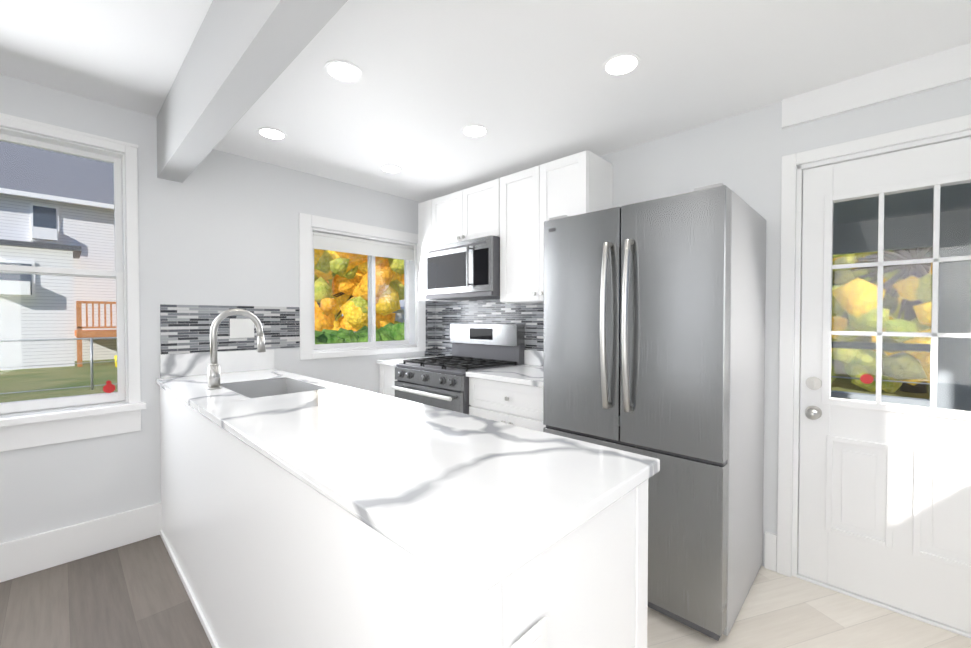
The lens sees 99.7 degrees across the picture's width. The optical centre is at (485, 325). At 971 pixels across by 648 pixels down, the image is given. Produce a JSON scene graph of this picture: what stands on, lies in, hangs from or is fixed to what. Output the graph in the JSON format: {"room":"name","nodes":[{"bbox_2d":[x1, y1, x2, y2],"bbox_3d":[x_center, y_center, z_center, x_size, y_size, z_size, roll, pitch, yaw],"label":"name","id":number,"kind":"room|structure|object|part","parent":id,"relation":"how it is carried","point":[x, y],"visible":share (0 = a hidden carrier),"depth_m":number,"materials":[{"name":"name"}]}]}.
{"room":"kitchen","nodes":[
{"label":"kitchen","id":0,"kind":"room"},
{"bbox_2d":[0,0,212,116],"bbox_3d":[-1.593,-1.276,-0.064,4.170,0.210,3.080,1,1,44],"label":"ceiling","id":1,"kind":"structure","parent":0,"point":[129,54],"depth_m":1.75,"materials":[{"name":"white paint"}]},
{"bbox_2d":[0,74,424,542],"bbox_3d":[-2.264,-0.067,2.153,0.160,2.600,5.320,1,1,44],"label":"wall","id":2,"kind":"structure","parent":0,"point":[217,228],"depth_m":2.43,"materials":[{"name":"white paint"}]},
{"bbox_2d":[0,113,145,451],"bbox_3d":[-2.380,-0.204,1.990,0.215,1.618,1.092,1,1,44],"label":"window","id":3,"kind":"structure","parent":2,"relation":"in","point":[27,431],"depth_m":2.21,"materials":[{"name":"white wood"}]},
{"bbox_2d":[103,380,114,392],"bbox_3d":[-2.085,0.338,2.265,0.043,0.066,0.052,1,1,44],"label":"pet feeder","id":4,"kind":"object","parent":3,"relation":"attached to","point":[108,387],"visible":0.96,"depth_m":2.25,"materials":[{"name":"red plastic"}]},
{"bbox_2d":[0,502,161,582],"bbox_3d":[-2.907,1.153,1.373,0.021,0.185,2.895,1,1,44],"label":"baseboard","id":5,"kind":"structure","parent":2,"relation":"attached to","point":[20,557],"depth_m":2.15,"materials":[{"name":"white wood"}]},
{"bbox_2d":[160,349,273,376],"bbox_3d":[-1.688,0.236,2.620,0.020,0.138,0.624,1,1,44],"label":"backsplash","id":6,"kind":"structure","parent":2,"relation":"attached to","point":[183,364],"depth_m":2.60,"materials":[{"name":"white stone"}]},
{"bbox_2d":[160,304,299,353],"bbox_3d":[-1.632,0.018,2.691,0.008,0.292,0.800,1,1,44],"label":"backsplash","id":7,"kind":"structure","parent":2,"relation":"attached to","point":[184,328],"depth_m":2.61,"materials":[{"name":"grey tile"}]},
{"bbox_2d":[230,319,253,337],"bbox_3d":[-1.608,0.019,2.705,0.006,0.126,0.142,1,1,44],"label":"outlet","id":8,"kind":"object","parent":7,"relation":"attached to","point":[241,328],"visible":0.96,"depth_m":2.70,"materials":[{"name":"white plastic"}]},
{"bbox_2d":[299,213,425,359],"bbox_3d":[-1.013,-0.290,3.437,0.180,1.067,1.140,1,1,44],"label":"window","id":9,"kind":"structure","parent":2,"relation":"in","point":[308,223],"depth_m":3.36,"materials":[{"name":"white wood"}]},
{"bbox_2d":[313,232,413,260],"bbox_3d":[-0.984,-0.645,3.403,0.042,0.125,0.920,1,1,44],"label":"window blind","id":10,"kind":"object","parent":9,"relation":"attached to","point":[329,242],"visible":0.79,"depth_m":3.35,"materials":[{"name":"white fabric"}]},
{"bbox_2d":[425,301,435,355],"bbox_3d":[-0.521,0.035,3.849,0.008,0.540,0.124,1,1,44],"label":"backsplash","id":11,"kind":"structure","parent":2,"relation":"attached to","point":[430,328],"depth_m":3.85,"materials":[{"name":"grey tile"}]},
{"bbox_2d":[157,0,347,182],"bbox_3d":[-0.485,-1.120,1.093,3.850,0.560,0.120,1,1,44],"label":"ceiling beam","id":12,"kind":"structure","parent":0,"point":[241,56],"depth_m":1.48,"materials":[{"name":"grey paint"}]},
{"bbox_2d":[0,535,970,647],"bbox_3d":[-0.818,1.305,0.786,4.170,0.100,5.320,1,1,44],"label":"floor","id":13,"kind":"structure","parent":0,"point":[133,595],"depth_m":1.74,"materials":[{"name":"beige wood"}]},
{"bbox_2d":[160,389,199,564],"bbox_3d":[-1.531,0.784,2.462,0.481,0.888,0.580,1,1,44],"label":"base cabinet","id":14,"kind":"object","parent":13,"relation":"on","point":[173,415],"depth_m":2.20,"materials":[{"name":"white wood"}]},
{"bbox_2d":[176,429,203,624],"bbox_3d":[-1.141,0.889,2.089,0.600,0.690,0.580,1,1,44],"label":"base cabinet","id":15,"kind":"object","parent":13,"relation":"on","point":[187,440],"depth_m":1.88,"materials":[{"name":"white wood"}]},
{"bbox_2d":[376,355,442,396],"bbox_3d":[-0.580,0.750,3.566,0.322,0.920,0.641,1,1,44],"label":"base cabinet","id":16,"kind":"object","parent":13,"relation":"on","point":[387,373],"visible":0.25,"depth_m":3.39,"materials":[{"name":"white wood"}]},
{"bbox_2d":[376,355,442,366],"bbox_3d":[-0.580,0.305,3.558,0.322,0.031,0.641,1,1,44],"label":"countertop","id":17,"kind":"structure","parent":16,"relation":"on","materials":[{"name":"stone"}]},
{"bbox_2d":[200,417,647,647],"bbox_3d":[-0.364,0.802,1.342,1.553,0.888,0.604,1,1,44],"label":"base cabinet","id":18,"kind":"object","parent":13,"relation":"on","point":[300,511],"depth_m":0.91,"materials":[{"name":"white wood"}]},
{"bbox_2d":[156,369,659,604],"bbox_3d":[-0.746,0.336,1.703,2.654,0.031,0.652,1,1,44],"label":"countertop","id":19,"kind":"structure","parent":18,"relation":"on","point":[472,501],"depth_m":0.96,"materials":[{"name":"white stone"}]},
{"bbox_2d":[206,309,265,389],"bbox_3d":[-1.268,0.113,2.098,0.104,0.400,0.274,1,1,44],"label":"faucet","id":20,"kind":"object","parent":19,"relation":"on","point":[213,374],"visible":1,"depth_m":2.03,"materials":[{"name":"silver metal"}]},
{"bbox_2d":[220,377,328,397],"bbox_3d":[-1.107,0.426,2.117,0.594,0.222,0.384,1,1,44],"label":"sink","id":21,"kind":"object","parent":19,"relation":"in","point":[278,386],"depth_m":2.31,"materials":[{"name":"silver metal"}]},
{"bbox_2d":[391,324,524,413],"bbox_3d":[-0.223,0.604,3.147,0.762,1.225,0.732,1,1,44],"label":"range","id":22,"kind":"object","parent":13,"relation":"on","point":[442,382],"visible":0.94,"depth_m":3.09,"materials":[{"name":"grey metal"}]},
{"bbox_2d":[466,350,545,431],"bbox_3d":[0.343,0.709,2.678,0.699,1.030,0.641,1,1,44],"label":"base cabinet","id":23,"kind":"object","parent":13,"relation":"on","point":[512,395],"visible":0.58,"depth_m":2.51,"materials":[{"name":"painted wood"},{"name":"brushed nickel"}]},
{"bbox_2d":[466,364,542,386],"bbox_3d":[0.343,0.320,2.672,0.699,0.031,0.641,1,1,44],"label":"countertop","id":24,"kind":"structure","parent":23,"relation":"on","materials":[{"name":"stone"}]},
{"bbox_2d":[543,183,765,640],"bbox_3d":[0.831,0.343,2.066,0.830,1.783,0.824,1,1,44],"label":"fridge","id":25,"kind":"object","parent":13,"relation":"on","point":[654,328],"visible":0.88,"depth_m":1.71,"materials":[{"name":"silver metal"}]},
{"bbox_2d":[214,0,970,201],"bbox_3d":[0.291,-1.258,1.899,4.170,0.310,2.120,1,1,44],"label":"ceiling","id":26,"kind":"structure","parent":0,"point":[527,84],"depth_m":1.80,"materials":[{"name":"white paint"}]},
{"bbox_2d":[257,127,286,139],"bbox_3d":[-1.236,-1.108,2.369,0.156,0.005,0.156,1,1,44],"label":"recessed light","id":27,"kind":"object","parent":26,"relation":"in","point":[271,133],"visible":1,"depth_m":2.36,"materials":[{"name":"white plastic"}]},
{"bbox_2d":[324,60,361,81],"bbox_3d":[-0.616,-1.099,1.773,0.156,0.005,0.156,1,1,44],"label":"recessed light","id":28,"kind":"object","parent":26,"relation":"in","point":[341,70],"visible":1,"depth_m":1.77,"materials":[{"name":"white plastic"}]},
{"bbox_2d":[380,165,401,172],"bbox_3d":[-0.674,-1.117,2.925,0.156,0.005,0.156,1,1,44],"label":"recessed light","id":29,"kind":"object","parent":26,"relation":"in","point":[391,168],"visible":1,"depth_m":2.91,"materials":[{"name":"white plastic"}]},
{"bbox_2d":[461,125,487,137],"bbox_3d":[-0.061,-1.108,2.336,0.156,0.005,0.156,1,1,44],"label":"recessed light","id":30,"kind":"object","parent":26,"relation":"in","point":[475,131],"visible":1,"depth_m":2.33,"materials":[{"name":"white"}]},
{"bbox_2d":[602,53,640,75],"bbox_3d":[0.574,-1.098,1.727,0.156,0.005,0.156,1,1,44],"label":"recessed light","id":31,"kind":"object","parent":26,"relation":"in","point":[621,64],"visible":1,"depth_m":1.72,"materials":[{"name":"white plastic"}]},
{"bbox_2d":[600,80,970,565],"bbox_3d":[0.970,-0.075,2.625,3.850,2.600,0.160,1,1,44],"label":"wall","id":32,"kind":"structure","parent":0,"point":[740,155],"depth_m":2.08,"materials":[{"name":"white paint"}]},
{"bbox_2d":[418,200,452,301],"bbox_3d":[-0.402,-0.634,3.590,0.182,0.837,0.328,1,1,44],"label":"upper cabinet","id":33,"kind":"object","parent":32,"relation":"attached to","point":[423,207],"depth_m":3.49,"materials":[{"name":"white wood"}]},
{"bbox_2d":[430,179,497,246],"bbox_3d":[-0.064,-0.842,3.262,0.756,0.410,0.328,1,1,44],"label":"upper cabinet","id":34,"kind":"object","parent":32,"relation":"attached to","point":[472,212],"depth_m":3.12,"materials":[{"name":"white wood"}]},
{"bbox_2d":[425,235,499,300],"bbox_3d":[-0.105,-0.423,3.226,0.748,0.420,0.444,1,1,44],"label":"microwave","id":35,"kind":"object","parent":34,"relation":"attached to","point":[465,270],"visible":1,"depth_m":3.03,"materials":[{"name":"grey metal"}]},
{"bbox_2d":[436,299,543,355],"bbox_3d":[0.176,0.044,3.273,1.790,0.540,0.008,1,1,44],"label":"backsplash","id":36,"kind":"structure","parent":32,"relation":"attached to","point":[497,311],"depth_m":3.41,"materials":[{"name":"grey tile"}]},
{"bbox_2d":[524,350,543,365],"bbox_3d":[0.555,0.245,2.891,0.699,0.110,0.020,1,1,44],"label":"backsplash","id":37,"kind":"structure","parent":32,"relation":"attached to","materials":[{"name":"stone"}]},
{"bbox_2d":[498,150,612,303],"bbox_3d":[0.460,-0.599,2.763,0.688,0.880,0.328,1,1,44],"label":"upper cabinet","id":38,"kind":"object","parent":32,"relation":"attached to","point":[514,211],"depth_m":2.66,"materials":[{"name":"white wood"}]},
{"bbox_2d":[777,114,970,637],"bbox_3d":[1.875,0.207,1.746,0.996,2.065,0.180,1,1,44],"label":"door frame","id":39,"kind":"structure","parent":32,"relation":"attached to","point":[789,371],"depth_m":1.99,"materials":[{"name":"white wood"}]},
{"bbox_2d":[782,42,970,128],"bbox_3d":[1.869,-1.031,1.617,1.138,0.134,0.024,1,1,44],"label":"trim board","id":40,"kind":"object","parent":32,"relation":"attached to","point":[951,66],"depth_m":1.76,"materials":[{"name":"white paint"}]},
{"bbox_2d":[798,137,970,632],"bbox_3d":[1.846,0.239,1.716,0.832,1.970,0.056,1,1,44],"label":"door","id":41,"kind":"structure","parent":32,"relation":"in","point":[885,503],"depth_m":1.79,"materials":[{"name":"white wood"}]},
{"bbox_2d":[860,374,873,383],"bbox_3d":[1.696,0.238,1.820,0.044,0.044,0.001,1,1,44],"label":"sticker","id":42,"kind":"object","parent":41,"relation":"attached to","point":[866,378],"visible":0.9,"depth_m":1.82,"materials":[{"name":"red plastic"}]},
{"bbox_2d":[805,182,970,419],"bbox_3d":[1.739,-0.062,1.753,0.582,1.027,0.105,1,1,44],"label":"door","id":43,"kind":"structure","parent":41,"relation":"attached to","point":[813,412],"depth_m":1.80,"materials":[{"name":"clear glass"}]},
{"bbox_3d":[1.544,0.347,1.930,0.064,0.203,0.081,1,1,44],"label":"knob","id":44,"kind":"part","parent":43,"relation":"part of","materials":[{"name":"silver metal"}]},
{"label":"outside","id":45,"kind":"structure","parent":0,"visible":0},
{"bbox_2d":[0,359,929,402],"bbox_3d":[-4.152,1.490,10.925,75.000,0.200,85.000,1,1,44],"label":"ground","id":46,"kind":"structure","parent":45,"point":[14,380],"depth_m":10.07,"materials":[{"name":"green plant"}]},
{"bbox_2d":[0,239,81,369],"bbox_3d":[-17.866,-0.580,10.578,2.449,3.950,10.550,1,1,44],"label":"addition","id":47,"kind":"structure","parent":46,"relation":"on","point":[35,314],"depth_m":13.02,"materials":[{"name":"white"}]},
{"bbox_2d":[0,141,116,360],"bbox_3d":[-19.024,-3.157,15.287,11.000,8.950,16.200,1,1,44],"label":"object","id":48,"kind":"object","parent":46,"relation":"on","point":[38,200],"depth_m":15.29,"materials":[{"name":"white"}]},
{"bbox_2d":[75,301,116,366],"bbox_3d":[-12.492,0.232,16.002,2.690,2.150,5.000,1,1,44],"label":"deck","id":49,"kind":"object","parent":46,"relation":"on","point":[94,333],"depth_m":13.51,"materials":[{"name":"brown wood"}]},
{"bbox_2d":[0,331,355,393],"bbox_3d":[-6.634,0.810,11.218,0.050,1.150,30.043,1,1,44],"label":"fence","id":50,"kind":"object","parent":46,"relation":"on","point":[91,360],"depth_m":8.87,"materials":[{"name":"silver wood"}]},
{"bbox_2d":[315,322,403,343],"bbox_3d":[-1.175,0.664,12.395,1.881,1.684,11.733,1,1,44],"label":"hedge","id":51,"kind":"object","parent":46,"relation":"on","point":[387,333],"depth_m":9.85,"materials":[{"name":"green plant"}]},
{"bbox_2d":[392,300,403,321],"bbox_3d":[-5.563,-0.625,31.790,6.920,3.350,5.020,0,1,-19],"label":"shed","id":52,"kind":"object","parent":46,"relation":"on","point":[398,318],"depth_m":29.29,"materials":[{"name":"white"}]},
{"bbox_2d":[314,247,932,392],"bbox_3d":[-2.093,-5.148,21.787,19.200,12.720,42.898,-1,1,-39],"label":"trees","id":53,"kind":"object","parent":46,"relation":"on","point":[384,296],"depth_m":8.84,"materials":[{"name":"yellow plant"}]},
{"bbox_2d":[831,376,929,384],"bbox_3d":[7.288,0.890,4.781,18.060,1.200,0.052,1,1,44],"label":"fence","id":54,"kind":"object","parent":46,"relation":"on","point":[884,380],"depth_m":6.03,"materials":[{"name":"silver metal"}]},
{"bbox_2d":[831,182,970,410],"bbox_3d":[2.898,0.225,2.653,3.000,2.600,2.535,1,1,44],"label":"porch","id":55,"kind":"object","parent":46,"relation":"on","point":[867,236],"depth_m":3.25,"materials":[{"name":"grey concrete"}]}
]}

